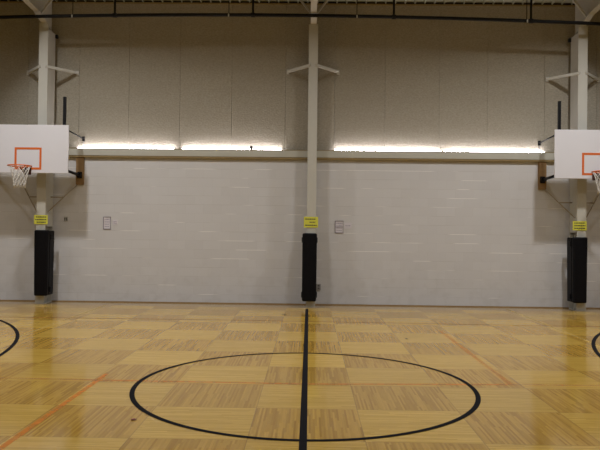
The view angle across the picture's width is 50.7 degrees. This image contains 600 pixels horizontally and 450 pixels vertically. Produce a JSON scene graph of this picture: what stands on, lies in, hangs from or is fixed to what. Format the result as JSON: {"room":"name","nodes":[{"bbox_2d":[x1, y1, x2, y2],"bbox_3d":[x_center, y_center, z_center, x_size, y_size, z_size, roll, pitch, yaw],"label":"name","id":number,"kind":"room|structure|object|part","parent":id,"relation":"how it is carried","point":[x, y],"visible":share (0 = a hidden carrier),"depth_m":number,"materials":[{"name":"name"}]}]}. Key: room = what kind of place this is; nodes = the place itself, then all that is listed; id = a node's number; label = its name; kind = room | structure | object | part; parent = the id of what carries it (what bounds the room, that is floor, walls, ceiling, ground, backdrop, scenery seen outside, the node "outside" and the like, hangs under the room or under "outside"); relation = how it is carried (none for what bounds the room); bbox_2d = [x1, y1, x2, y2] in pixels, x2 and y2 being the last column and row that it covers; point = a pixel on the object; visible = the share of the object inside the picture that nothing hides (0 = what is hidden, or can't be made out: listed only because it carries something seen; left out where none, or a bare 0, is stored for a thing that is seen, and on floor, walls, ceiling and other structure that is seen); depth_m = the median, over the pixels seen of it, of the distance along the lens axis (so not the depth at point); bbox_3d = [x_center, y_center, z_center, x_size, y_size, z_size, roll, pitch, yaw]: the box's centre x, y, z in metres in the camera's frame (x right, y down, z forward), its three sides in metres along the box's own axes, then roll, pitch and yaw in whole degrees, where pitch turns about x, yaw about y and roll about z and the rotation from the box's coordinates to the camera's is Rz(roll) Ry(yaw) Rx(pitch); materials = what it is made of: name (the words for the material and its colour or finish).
{"room":"sports hall","nodes":[
{"label":"sports hall","id":0,"kind":"room"},
{"bbox_2d":[8,0,572,4],"bbox_3d":[0.171,-5.934,6.802,26.406,1.589,15.585,1,-1,1],"label":"ceiling","id":1,"kind":"structure","parent":0,"point":[542,2],"depth_m":14.39,"materials":[{"name":"paint"}]},
{"bbox_2d":[0,0,599,25],"bbox_3d":[0.251,-4.601,13.477,25.204,1.358,0.103,1,-1,1],"label":"pipe","id":2,"kind":"object","parent":1,"relation":"hanging from","point":[114,15],"visible":1,"depth_m":13.46,"materials":[{"name":"black metal"}]},
{"bbox_2d":[0,0,599,307],"bbox_3d":[0.233,-1.796,14.453,26.400,7.200,0.200,1,-1,1],"label":"wall","id":3,"kind":"structure","parent":0,"point":[442,233],"depth_m":14.38,"materials":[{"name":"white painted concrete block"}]},
{"bbox_3d":[-6.823,-3.419,14.548,1.187,3.405,0.050,1,-1,1],"label":"acoustic panel","id":4,"kind":"part","parent":3,"relation":"part of","materials":[{"name":"beige fabric"}]},
{"bbox_2d":[0,97,84,211],"bbox_3d":[-5.979,-1.526,13.706,2.125,2.478,1.572,1,-1,1],"label":"basketball hoop","id":5,"kind":"object","parent":3,"relation":"attached to","point":[26,150],"visible":1,"depth_m":13.54,"materials":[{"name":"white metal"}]},
{"bbox_3d":[-5.000,-1.149,13.953,0.060,0.082,0.742,1,-1,0],"label":"mounting arm","id":6,"kind":"part","parent":5,"relation":"part of","materials":[{"name":"black metal"}]},
{"bbox_3d":[-5.000,-1.228,14.399,0.180,0.623,0.050,1,-1,1],"label":"wall plate","id":7,"kind":"part","parent":5,"relation":"part of","materials":[{"name":"brown wood"}]},
{"bbox_3d":[-5.638,-3.406,14.530,1.177,3.405,0.050,1,-1,1],"label":"acoustic panel","id":8,"kind":"part","parent":3,"relation":"part of","materials":[{"name":"beige fabric"}]},
{"bbox_3d":[-4.476,-3.392,14.513,1.142,3.405,0.050,1,-1,1],"label":"acoustic panel","id":9,"kind":"part","parent":3,"relation":"part of","materials":[{"name":"beige fabric"}]},
{"bbox_2d":[103,217,110,228],"bbox_3d":[-4.387,-0.044,14.397,0.173,0.286,0.015,1,-1,1],"label":"framed notice","id":10,"kind":"object","parent":3,"relation":"attached to","point":[106,220],"visible":1,"depth_m":14.40,"materials":[{"name":"white paper"}]},
{"bbox_3d":[-3.319,-3.379,14.496,1.167,3.405,0.050,1,-1,1],"label":"acoustic panel","id":11,"kind":"part","parent":3,"relation":"part of","materials":[{"name":"beige fabric"}]},
{"bbox_2d":[181,148,214,148],"bbox_3d":[-2.306,-1.729,14.362,0.748,0.007,0.095,1,-1,1],"label":"strip light","id":12,"kind":"object","parent":3,"relation":"attached to","point":[181,148],"depth_m":14.36,"materials":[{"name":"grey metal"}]},
{"bbox_3d":[-2.141,-3.365,14.479,1.182,3.405,0.050,1,-1,1],"label":"acoustic panel","id":13,"kind":"part","parent":3,"relation":"part of","materials":[{"name":"beige fabric"}]},
{"bbox_3d":[-0.937,-3.352,14.461,1.222,3.405,0.050,1,-1,1],"label":"acoustic panel","id":14,"kind":"part","parent":3,"relation":"part of","materials":[{"name":"beige fabric"}]},
{"bbox_2d":[250,146,282,149],"bbox_3d":[-0.756,-1.735,14.340,0.724,0.067,0.095,1,-1,1],"label":"strip light","id":15,"kind":"object","parent":3,"relation":"attached to","point":[251,147],"depth_m":14.33,"materials":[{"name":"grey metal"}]},
{"bbox_2d":[0,300,599,308],"bbox_3d":[0.190,1.792,14.309,26.400,0.022,0.018,1,-1,1],"label":"baseboard","id":16,"kind":"structure","parent":3,"relation":"attached to","point":[0,300],"depth_m":14.30,"materials":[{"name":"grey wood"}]},
{"bbox_3d":[0.236,-3.338,14.444,1.117,3.405,0.050,1,-1,1],"label":"acoustic panel","id":17,"kind":"part","parent":3,"relation":"part of","materials":[{"name":"beige fabric"}]},
{"bbox_2d":[69,148,553,159],"bbox_3d":[0.229,-1.607,14.335,26.400,0.164,0.134,1,-1,1],"label":"trim","id":18,"kind":"structure","parent":3,"relation":"attached to","point":[72,151],"depth_m":14.27,"materials":[{"name":"paint"}]},
{"bbox_2d":[76,147,175,148],"bbox_3d":[-3.954,-1.711,14.399,2.270,0.109,0.070,1,-1,1],"label":"strip light","id":19,"kind":"object","parent":18,"relation":"on","point":[76,147],"visible":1,"depth_m":14.40,"materials":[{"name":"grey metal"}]},
{"bbox_2d":[333,149,441,150],"bbox_3d":[1.980,-1.643,14.311,2.460,0.109,0.070,1,-1,1],"label":"strip light","id":20,"kind":"object","parent":18,"relation":"on","point":[333,149],"visible":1,"depth_m":14.29,"materials":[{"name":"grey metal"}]},
{"bbox_2d":[443,150,545,151],"bbox_3d":[4.374,-1.616,14.276,2.310,0.109,0.070,1,-1,1],"label":"strip light","id":21,"kind":"object","parent":18,"relation":"on","point":[443,150],"visible":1,"depth_m":14.26,"materials":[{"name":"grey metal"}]},
{"bbox_2d":[69,155,553,161],"bbox_3d":[0.228,-1.503,14.316,26.400,0.043,0.070,1,-1,1],"label":"trim","id":22,"kind":"structure","parent":3,"relation":"attached to","point":[95,156],"depth_m":14.29,"materials":[{"name":"brown wood"}]},
{"bbox_2d":[316,284,320,289],"bbox_3d":[0.419,1.401,14.304,0.100,0.140,0.029,1,-1,1],"label":"power outlet","id":23,"kind":"object","parent":3,"relation":"attached to","point":[318,286],"visible":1,"depth_m":14.29,"materials":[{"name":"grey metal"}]},
{"bbox_2d":[335,221,342,232],"bbox_3d":[0.886,0.044,14.319,0.194,0.279,0.015,1,-1,1],"label":"framed notice","id":24,"kind":"object","parent":3,"relation":"attached to","point":[338,224],"visible":1,"depth_m":14.32,"materials":[{"name":"white paper"}]},
{"bbox_3d":[1.368,-3.325,14.427,1.142,3.405,0.050,1,-1,1],"label":"acoustic panel","id":25,"kind":"part","parent":3,"relation":"part of","materials":[{"name":"beige fabric"}]},
{"bbox_3d":[2.555,-3.312,14.410,1.227,3.405,0.050,1,-1,1],"label":"acoustic panel","id":26,"kind":"part","parent":3,"relation":"part of","materials":[{"name":"beige fabric"}]},
{"bbox_3d":[3.715,-3.299,14.393,1.087,3.405,0.050,1,-1,1],"label":"acoustic panel","id":27,"kind":"part","parent":3,"relation":"part of","materials":[{"name":"beige fabric"}]},
{"bbox_3d":[4.900,-3.285,14.375,1.277,3.405,0.050,1,-1,1],"label":"acoustic panel","id":28,"kind":"part","parent":3,"relation":"part of","materials":[{"name":"beige fabric"}]},
{"bbox_2d":[538,101,599,217],"bbox_3d":[6.413,-1.384,13.524,2.125,2.478,1.572,1,-1,1],"label":"basketball hoop","id":29,"kind":"object","parent":3,"relation":"attached to","point":[576,152],"visible":1,"depth_m":13.37,"materials":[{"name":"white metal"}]},
{"bbox_3d":[5.448,-1.109,14.245,0.180,0.623,0.050,1,-1,1],"label":"wall plate","id":30,"kind":"part","parent":29,"relation":"part of","materials":[{"name":"brown wood"}]},
{"bbox_3d":[5.433,-1.029,13.800,0.060,0.082,0.742,1,-1,2],"label":"mounting arm","id":31,"kind":"part","parent":29,"relation":"part of","materials":[{"name":"black metal"}]},
{"bbox_3d":[6.125,-3.271,14.357,1.167,3.405,0.050,1,-1,1],"label":"acoustic panel","id":32,"kind":"part","parent":3,"relation":"part of","materials":[{"name":"beige fabric"}]},
{"bbox_3d":[7.304,-3.257,14.340,1.187,3.405,0.050,1,-1,1],"label":"acoustic panel","id":33,"kind":"part","parent":3,"relation":"part of","materials":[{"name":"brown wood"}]},
{"bbox_2d":[0,301,599,449],"bbox_3d":[0.077,1.800,6.669,26.400,0.153,15.300,1,-1,1],"label":"floor","id":34,"kind":"structure","parent":0,"point":[74,375],"depth_m":7.20,"materials":[{"name":"brown wood"}]},
{"bbox_2d":[23,0,78,303],"bbox_3d":[-5.776,-2.526,6.876,1.232,8.373,15.261,1,-1,1],"label":"steel frame","id":35,"kind":"object","parent":34,"relation":"on","point":[46,67],"visible":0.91,"depth_m":13.96,"materials":[{"name":"white paint"}]},
{"bbox_3d":[-5.976,-3.485,14.239,0.064,0.100,0.782,1,-1,-43],"label":"wall arm","id":36,"kind":"part","parent":35,"relation":"part of","materials":[{"name":"white metal"}]},
{"bbox_2d":[34,215,47,223],"bbox_3d":[-5.695,-0.119,13.914,0.300,0.200,0.010,1,-1,1],"label":"caution sign","id":37,"kind":"object","parent":35,"relation":"attached to","point":[38,219],"visible":1,"depth_m":13.91,"materials":[{"name":"yellow plastic"}]},
{"bbox_2d":[34,230,53,295],"bbox_3d":[-5.643,0.829,13.966,0.334,1.435,0.355,1,-1,1],"label":"pad","id":38,"kind":"object","parent":35,"relation":"attached to","point":[43,239],"visible":1,"depth_m":13.79,"materials":[{"name":"black plastic"}]},
{"bbox_3d":[-5.338,-3.478,14.229,0.782,0.100,0.064,1,-1,-45],"label":"wall arm","id":39,"kind":"part","parent":35,"relation":"part of","materials":[{"name":"white metal"}]},
{"bbox_2d":[287,0,338,306],"bbox_3d":[0.173,-2.458,6.788,1.232,8.373,15.261,1,-1,1],"label":"steel frame","id":40,"kind":"object","parent":34,"relation":"on","point":[313,65],"visible":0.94,"depth_m":13.86,"materials":[{"name":"white paint"}]},
{"bbox_3d":[-0.026,-3.487,14.152,0.064,0.100,0.782,1,-1,-43],"label":"wall arm","id":41,"kind":"part","parent":40,"relation":"part of","materials":[{"name":"white metal"}]},
{"bbox_2d":[301,233,317,301],"bbox_3d":[0.206,0.919,13.879,0.348,1.480,0.355,1,-1,1],"label":"pad","id":42,"kind":"object","parent":40,"relation":"attached to","point":[309,240],"visible":1,"depth_m":13.70,"materials":[{"name":"black plastic"}]},
{"bbox_2d":[304,217,317,227],"bbox_3d":[0.239,-0.061,13.827,0.310,0.235,0.010,1,-1,1],"label":"caution sign","id":43,"kind":"object","parent":40,"relation":"attached to","point":[309,222],"visible":1,"depth_m":13.82,"materials":[{"name":"yellow plastic"}]},
{"bbox_3d":[0.612,-3.479,14.142,0.782,0.100,0.064,1,-1,-45],"label":"wall arm","id":44,"kind":"part","parent":40,"relation":"part of","materials":[{"name":"white metal"}]},
{"bbox_2d":[546,0,599,310],"bbox_3d":[6.042,-2.391,6.702,1.232,8.373,15.261,1,-1,1],"label":"steel frame","id":45,"kind":"object","parent":34,"relation":"on","point":[585,10],"visible":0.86,"depth_m":13.79,"materials":[{"name":"white paint"}]},
{"bbox_3d":[5.841,-3.295,14.064,0.064,0.100,0.782,1,-1,-43],"label":"wall arm","id":46,"kind":"part","parent":45,"relation":"part of","materials":[{"name":"white metal"}]},
{"bbox_2d":[567,237,587,302],"bbox_3d":[6.031,0.976,13.794,0.334,1.420,0.355,1,-1,1],"label":"pad","id":47,"kind":"object","parent":45,"relation":"attached to","point":[576,246],"visible":1,"depth_m":13.62,"materials":[{"name":"black plastic"}]},
{"bbox_2d":[573,221,586,229],"bbox_3d":[6.071,0.015,13.741,0.300,0.200,0.010,1,-1,1],"label":"caution sign","id":48,"kind":"object","parent":45,"relation":"attached to","point":[577,225],"visible":1,"depth_m":13.74,"materials":[{"name":"yellow plastic"}]},
{"bbox_3d":[6.480,-3.287,14.055,0.782,0.100,0.064,1,-1,-45],"label":"wall arm","id":49,"kind":"part","parent":45,"relation":"part of","materials":[{"name":"white metal"}]}
]}

